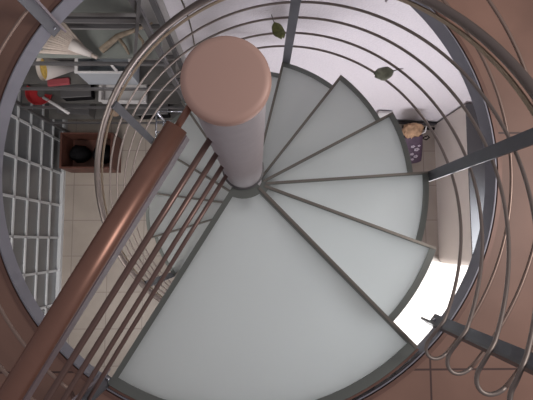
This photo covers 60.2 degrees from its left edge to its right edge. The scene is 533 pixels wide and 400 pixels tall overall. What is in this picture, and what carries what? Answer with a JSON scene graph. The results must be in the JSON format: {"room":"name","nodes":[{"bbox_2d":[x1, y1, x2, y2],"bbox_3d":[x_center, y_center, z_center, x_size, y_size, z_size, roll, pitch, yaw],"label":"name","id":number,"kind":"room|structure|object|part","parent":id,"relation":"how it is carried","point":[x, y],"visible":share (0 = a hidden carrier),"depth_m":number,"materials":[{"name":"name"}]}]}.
{"room":"spiral staircase","nodes":[
{"label":"spiral staircase","id":0,"kind":"room"},
{"bbox_2d":[2,58,67,314],"bbox_3d":[-1.933,0.540,2.996,0.040,2.740,3.704,0,85,-1],"label":"window","id":1,"kind":"structure","parent":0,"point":[33,181],"depth_m":3.90,"materials":[{"name":"white paint"}]},
{"bbox_2d":[49,0,180,81],"bbox_3d":[-1.339,-1.321,3.181,1.545,2.740,0.080,1,85,-1],"label":"wall","id":2,"kind":"structure","parent":0,"point":[146,7],"depth_m":3.20,"materials":[{"name":"grey paint"}]},
{"bbox_2d":[61,119,467,376],"bbox_3d":[-0.135,1.054,4.390,5.200,0.060,4.600,0,85,-1],"label":"floor","id":3,"kind":"structure","parent":0,"point":[82,219],"depth_m":4.40,"materials":[{"name":"beige tile"}]},
{"bbox_2d":[59,132,121,172],"bbox_3d":[-1.647,-0.440,4.329,0.475,0.280,0.330,0,85,-1],"label":"wooden crate","id":4,"kind":"object","parent":3,"relation":"on","point":[68,140],"visible":0.77,"depth_m":4.32,"materials":[{"name":"red wood"}]},
{"bbox_3d":[-1.875,-0.440,4.324,0.018,0.280,0.330,0,85,-1],"label":"panel","id":5,"kind":"part","parent":4,"relation":"part of","materials":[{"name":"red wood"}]},
{"bbox_2d":[70,145,91,162],"bbox_3d":[-1.758,-0.439,4.342,0.182,0.200,0.167,0,85,-1],"label":"cloth bundle","id":6,"kind":"object","parent":4,"relation":"on","point":[80,154],"visible":1,"depth_m":4.29,"materials":[{"name":"black fabric"}]},
{"bbox_3d":[-1.647,-0.598,4.343,0.439,0.280,0.014,0,85,-1],"label":"panel","id":7,"kind":"part","parent":4,"relation":"part of","materials":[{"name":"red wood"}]},
{"bbox_3d":[-1.646,-0.283,4.314,0.439,0.280,0.014,0,85,-1],"label":"panel","id":8,"kind":"part","parent":4,"relation":"part of","materials":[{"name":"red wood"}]},
{"bbox_3d":[-1.649,-0.428,4.456,0.439,0.020,0.302,0,85,-1],"label":"panel","id":9,"kind":"part","parent":4,"relation":"part of","materials":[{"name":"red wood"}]},
{"bbox_2d":[92,145,109,163],"bbox_3d":[-1.537,-0.439,4.346,0.202,0.200,0.186,0,85,-1],"label":"cloth bundle","id":10,"kind":"object","parent":4,"relation":"on","point":[107,147],"visible":0.41,"depth_m":4.29,"materials":[{"name":"black fabric"}]},
{"bbox_3d":[-1.418,-0.440,4.333,0.018,0.280,0.330,0,85,-1],"label":"panel","id":11,"kind":"part","parent":4,"relation":"part of","materials":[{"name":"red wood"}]},
{"bbox_2d":[15,0,184,131],"bbox_3d":[-1.226,-0.866,3.190,1.383,2.642,0.259,0,85,-1],"label":"storage rack","id":12,"kind":"object","parent":3,"relation":"on","point":[92,40],"visible":0.38,"depth_m":2.72,"materials":[{"name":"grey metal"}]},
{"bbox_2d":[25,85,69,114],"bbox_3d":[-1.683,-0.759,3.544,0.379,0.043,0.122,20,85,1],"label":"dustpan","id":13,"kind":"object","parent":12,"relation":"on","point":[32,97],"visible":0.96,"depth_m":3.55,"materials":[{"name":"red plastic"}]},
{"bbox_3d":[-1.618,-0.728,3.535,0.237,0.029,0.026,32,85,2],"label":"handle","id":14,"kind":"part","parent":13,"relation":"part of","materials":[{"name":"grey plastic"}]},
{"bbox_2d":[36,58,73,80],"bbox_3d":[-1.385,-0.844,3.015,0.232,0.240,0.163,0,85,-1],"label":"bucket","id":15,"kind":"object","parent":12,"relation":"on","point":[44,73],"visible":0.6,"depth_m":2.98,"materials":[{"name":"grey plastic"}]},
{"bbox_2d":[47,77,69,86],"bbox_3d":[-1.411,-0.801,3.124,0.150,0.024,0.050,-6,85,-2],"label":"cloth","id":16,"kind":"object","parent":12,"relation":"on","point":[59,81],"visible":0.93,"depth_m":3.11,"materials":[{"name":"red fabric"}]},
{"bbox_2d":[39,22,97,59],"bbox_3d":[-1.127,-0.930,2.634,0.302,0.108,0.226,0,85,-1],"label":"straw broom","id":17,"kind":"object","parent":12,"relation":"on","point":[68,43],"visible":0.84,"depth_m":2.60,"materials":[{"name":"beige plant"}]},
{"bbox_2d":[57,104,95,119],"bbox_3d":[-1.627,-0.806,3.957,0.268,0.160,0.175,5,85,-1],"label":"storage box","id":18,"kind":"object","parent":12,"relation":"on","point":[74,113],"visible":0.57,"depth_m":3.88,"materials":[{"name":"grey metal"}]},
{"bbox_3d":[-1.625,-0.813,3.890,0.268,0.026,0.175,5,85,-1],"label":"box lid","id":19,"kind":"part","parent":18,"relation":"part of","materials":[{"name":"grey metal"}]},
{"bbox_2d":[60,84,94,100],"bbox_3d":[-1.449,-0.851,3.532,0.227,0.100,0.154,-4,85,-1],"label":"storage box","id":20,"kind":"object","parent":12,"relation":"on","point":[66,95],"visible":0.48,"depth_m":3.48,"materials":[{"name":"grey plastic"}]},
{"bbox_2d":[74,58,139,84],"bbox_3d":[-1.039,-0.893,3.035,0.357,0.234,0.200,0,85,-1],"label":"tub","id":21,"kind":"object","parent":12,"relation":"on","point":[93,75],"visible":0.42,"depth_m":3.06,"materials":[{"name":"grey plastic"}]},
{"bbox_2d":[98,85,147,103],"bbox_3d":[-1.099,-0.840,3.546,0.357,0.084,0.189,0,85,-1],"label":"tray","id":22,"kind":"object","parent":12,"relation":"on","point":[104,96],"visible":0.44,"depth_m":3.57,"materials":[{"name":"grey plastic"}]},
{"bbox_2d":[99,22,152,54],"bbox_3d":[-0.807,-0.918,2.654,0.337,0.105,0.138,-8,85,-2],"label":"branch","id":23,"kind":"object","parent":12,"relation":"on","point":[103,48],"visible":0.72,"depth_m":2.65,"materials":[{"name":"brown wood"}]},
{"bbox_2d":[136,104,169,118],"bbox_3d":[-0.977,-0.806,3.974,0.268,0.150,0.175,-3,85,-1],"label":"storage box","id":24,"kind":"object","parent":12,"relation":"on","point":[139,112],"visible":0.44,"depth_m":3.90,"materials":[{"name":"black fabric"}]},
{"bbox_2d":[154,109,181,136],"bbox_3d":[-0.717,-0.509,3.981,0.282,1.020,0.262,0,85,-1],"label":"trolley","id":25,"kind":"object","parent":3,"relation":"on","point":[163,121],"visible":0.09,"depth_m":3.50,"materials":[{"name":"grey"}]},
{"bbox_2d":[108,36,436,399],"bbox_3d":[-0.100,0.011,2.579,1.596,3.740,1.654,0,85,-1],"label":"spiral staircase","id":26,"kind":"structure","parent":3,"relation":"on","point":[293,282],"depth_m":1.59,"materials":[{"name":"glass"}]},
{"bbox_2d":[0,105,227,399],"bbox_3d":[-0.339,0.244,1.166,0.090,0.960,0.862,34,85,2],"label":"guard","id":27,"kind":"object","parent":26,"relation":"attached to","point":[40,352],"visible":0.88,"depth_m":0.73,"materials":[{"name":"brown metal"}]},
{"bbox_3d":[-0.541,0.580,1.151,0.040,0.920,0.010,33,85,2],"label":"post","id":28,"kind":"part","parent":27,"relation":"part of","materials":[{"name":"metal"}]},
{"bbox_3d":[-0.329,0.234,0.937,0.089,0.071,0.852,36,85,2],"label":"rail rod","id":29,"kind":"part","parent":27,"relation":"part of","materials":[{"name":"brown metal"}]},
{"bbox_3d":[-0.332,0.248,1.090,0.089,0.073,0.852,36,85,2],"label":"rail rod","id":30,"kind":"part","parent":27,"relation":"part of","materials":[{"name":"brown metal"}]},
{"bbox_3d":[-0.339,0.280,1.439,0.089,0.073,0.852,36,85,2],"label":"rail rod","id":31,"kind":"part","parent":27,"relation":"part of","materials":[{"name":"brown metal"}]},
{"bbox_3d":[-0.336,0.264,1.270,0.089,0.073,0.852,36,85,2],"label":"rail rod","id":32,"kind":"part","parent":27,"relation":"part of","materials":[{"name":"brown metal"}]},
{"bbox_3d":[-0.513,0.356,3.673,0.678,0.026,0.368,-10,85,-2],"label":"glass panel","id":33,"kind":"part","parent":26,"relation":"part of","materials":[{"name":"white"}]},
{"bbox_3d":[-0.555,0.086,3.507,0.671,0.026,0.381,0,85,-1],"label":"glass panel","id":34,"kind":"part","parent":26,"relation":"part of","materials":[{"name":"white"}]},
{"bbox_3d":[-0.578,-0.060,3.330,0.678,0.026,0.368,38,85,2],"label":"glass panel","id":35,"kind":"part","parent":26,"relation":"part of","materials":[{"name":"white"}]},
{"bbox_3d":[-0.333,-0.401,2.986,0.368,0.026,0.678,-4,85,-1],"label":"glass panel","id":36,"kind":"part","parent":26,"relation":"part of","materials":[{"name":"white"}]},
{"bbox_3d":[-0.377,-0.359,3.172,0.678,0.026,0.368,31,85,2],"label":"glass panel","id":37,"kind":"part","parent":26,"relation":"part of","materials":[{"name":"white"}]},
{"bbox_3d":[-0.009,0.346,1.592,0.981,0.026,0.737,0,85,-1],"label":"glass panel","id":38,"kind":"part","parent":26,"relation":"part of","materials":[{"name":"white glass"}]},
{"bbox_2d":[108,348,418,399],"bbox_3d":[0.005,0.659,1.573,1.060,0.047,0.188,-6,85,-2],"label":"trim","id":39,"kind":"structure","parent":26,"relation":"on","point":[417,349],"depth_m":1.56,"materials":[{"name":"grey metal"}]},
{"bbox_3d":[-0.038,-0.435,2.805,0.380,0.026,0.672,0,85,-1],"label":"glass panel","id":40,"kind":"part","parent":26,"relation":"part of","materials":[{"name":"white glass"}]},
{"bbox_3d":[0.184,-0.431,2.619,0.494,0.026,0.665,0,85,-1],"label":"glass panel","id":41,"kind":"part","parent":26,"relation":"part of","materials":[{"name":"white glass"}]},
{"bbox_2d":[94,0,532,399],"bbox_3d":[-0.099,-0.025,2.511,1.682,3.621,1.681,-25,86,-3],"label":"stair railing","id":42,"kind":"object","parent":26,"relation":"attached to","point":[522,359],"visible":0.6,"depth_m":1.62,"materials":[{"name":"silver metal"}]},
{"bbox_3d":[-0.777,-0.442,2.768,0.010,0.890,0.044,33,85,2],"label":"post","id":43,"kind":"part","parent":42,"relation":"part of","materials":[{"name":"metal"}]},
{"bbox_3d":[-0.738,0.555,3.246,0.010,0.890,0.044,-39,87,-4],"label":"post","id":44,"kind":"part","parent":42,"relation":"part of","materials":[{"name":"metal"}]},
{"bbox_2d":[271,14,284,38],"bbox_3d":[0.048,-0.825,2.192,0.058,0.039,0.141,-27,86,-3],"label":"leaf","id":45,"kind":"object","parent":42,"relation":"on","point":[278,31],"visible":1,"depth_m":2.19,"materials":[{"name":"green plant"}]},
{"bbox_3d":[0.057,-0.807,2.190,0.065,0.039,0.095,0,85,-1],"label":"blade","id":46,"kind":"part","parent":45,"relation":"part of","materials":[{"name":"green plant"}]},
{"bbox_3d":[0.121,-0.828,2.250,0.044,0.890,0.010,15,85,0],"label":"post","id":47,"kind":"part","parent":42,"relation":"part of","materials":[{"name":"metal"}]},
{"bbox_3d":[-0.104,0.002,2.798,1.655,2.603,1.656,0,85,-1],"label":"rail rod","id":48,"kind":"part","parent":42,"relation":"part of","materials":[{"name":"silver metal"}]},
{"bbox_2d":[374,67,402,80],"bbox_3d":[0.527,-0.549,1.990,0.130,0.027,0.062,0,85,-1],"label":"leaf","id":49,"kind":"object","parent":42,"relation":"hanging from","point":[383,73],"visible":1,"depth_m":1.99,"materials":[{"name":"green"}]},
{"bbox_3d":[0.507,-0.549,1.990,0.091,0.027,0.062,0,85,-1],"label":"blade","id":50,"kind":"part","parent":49,"relation":"part of","materials":[{"name":"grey plant"}]},
{"bbox_3d":[0.602,0.389,1.221,0.010,0.860,0.046,38,85,2],"label":"post","id":51,"kind":"part","parent":42,"relation":"part of","materials":[{"name":"metal"}]},
{"bbox_3d":[0.723,-0.140,1.628,0.010,0.890,0.044,-2,85,-1],"label":"post","id":52,"kind":"part","parent":42,"relation":"part of","materials":[{"name":"metal"}]},
{"bbox_3d":[0.234,-0.377,2.424,0.678,0.026,0.368,-21,85,-3],"label":"glass panel","id":53,"kind":"part","parent":26,"relation":"part of","materials":[{"name":"white glass"}]},
{"bbox_3d":[0.341,-0.217,2.221,0.676,0.026,0.372,0,85,-1],"label":"glass panel","id":54,"kind":"part","parent":26,"relation":"part of","materials":[{"name":"white glass"}]},
{"bbox_3d":[0.346,0.077,2.004,0.676,0.026,0.374,0,85,-1],"label":"glass panel","id":55,"kind":"part","parent":26,"relation":"part of","materials":[{"name":"white glass"}]},
{"bbox_3d":[0.342,0.122,1.810,0.368,0.026,0.678,-39,87,-4],"label":"glass panel","id":56,"kind":"part","parent":26,"relation":"part of","materials":[{"name":"white glass"}]},
{"bbox_2d":[377,111,391,117],"bbox_3d":[1.076,-0.750,4.370,0.150,0.370,0.086,0,85,-1],"label":"card","id":57,"kind":"object","parent":3,"relation":"on","point":[381,114],"visible":0.29,"depth_m":4.20,"materials":[{"name":"white paper"}]},
{"bbox_2d":[402,123,429,163],"bbox_3d":[1.372,-0.527,4.281,0.244,0.504,0.341,-18,85,-3],"label":"bag","id":58,"kind":"object","parent":3,"relation":"on","point":[412,132],"visible":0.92,"depth_m":4.17,"materials":[{"name":"purple"}]},
{"bbox_2d":[434,104,484,265],"bbox_3d":[1.917,-0.097,4.147,0.506,0.715,1.360,0,85,-1],"label":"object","id":59,"kind":"object","parent":3,"relation":"on","point":[447,210],"visible":0.29,"depth_m":4.01,"materials":[{"name":"beige paint"}]},
{"bbox_2d":[0,0,532,399],"bbox_3d":[-0.074,-0.125,1.623,6.000,0.012,6.000,0,85,-1],"label":"floor","id":60,"kind":"structure","parent":0,"point":[431,380],"depth_m":1.60,"materials":[{"name":"brown tile"}]},
{"bbox_2d":[163,0,472,122],"bbox_3d":[0.813,-0.972,3.190,2.759,2.740,0.080,3,85,-1],"label":"wall","id":61,"kind":"structure","parent":0,"point":[381,96],"depth_m":2.89,"materials":[{"name":"white paint"}]},
{"bbox_2d":[148,0,185,62],"bbox_3d":[-0.601,-1.133,3.177,0.079,2.740,0.260,3,85,-1],"label":"trim","id":62,"kind":"structure","parent":61,"relation":"attached to","point":[161,4],"depth_m":2.78,"materials":[{"name":"grey paint"}]},
{"bbox_2d":[181,0,194,44],"bbox_3d":[-0.488,-0.993,2.945,0.091,2.101,0.010,0,85,-1],"label":"cable","id":63,"kind":"object","parent":61,"relation":"attached to","point":[181,0],"visible":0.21,"depth_m":2.67,"materials":[{"name":"grey plastic"}]},
{"bbox_2d":[0,0,501,399],"bbox_3d":[-0.074,-0.122,1.653,1.781,0.076,1.781,0,85,-1],"label":"trim","id":64,"kind":"structure","parent":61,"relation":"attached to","point":[64,8],"depth_m":1.65,"materials":[{"name":"metal"}]},
{"bbox_2d":[0,0,532,399],"bbox_3d":[-0.073,-0.239,1.198,1.824,0.996,1.640,0,85,-1],"label":"gallery railing","id":65,"kind":"object","parent":64,"relation":"on","point":[35,8],"visible":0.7,"depth_m":1.50,"materials":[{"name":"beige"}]},
{"bbox_3d":[-0.774,-0.674,1.246,0.010,0.955,0.046,37,85,2],"label":"post","id":66,"kind":"part","parent":65,"relation":"part of","materials":[{"name":"metal"}]},
{"bbox_3d":[-0.073,-0.240,1.171,1.795,0.011,1.614,0,85,-1],"label":"rail rod","id":67,"kind":"part","parent":65,"relation":"part of","materials":[{"name":"beige"}]},
{"bbox_2d":[398,121,436,125],"bbox_3d":[0.623,-0.797,4.511,2.483,0.070,0.012,3,85,-1],"label":"baseboard","id":68,"kind":"structure","parent":61,"relation":"attached to","point":[399,122],"depth_m":4.49,"materials":[{"name":"grey wood"}]}
]}

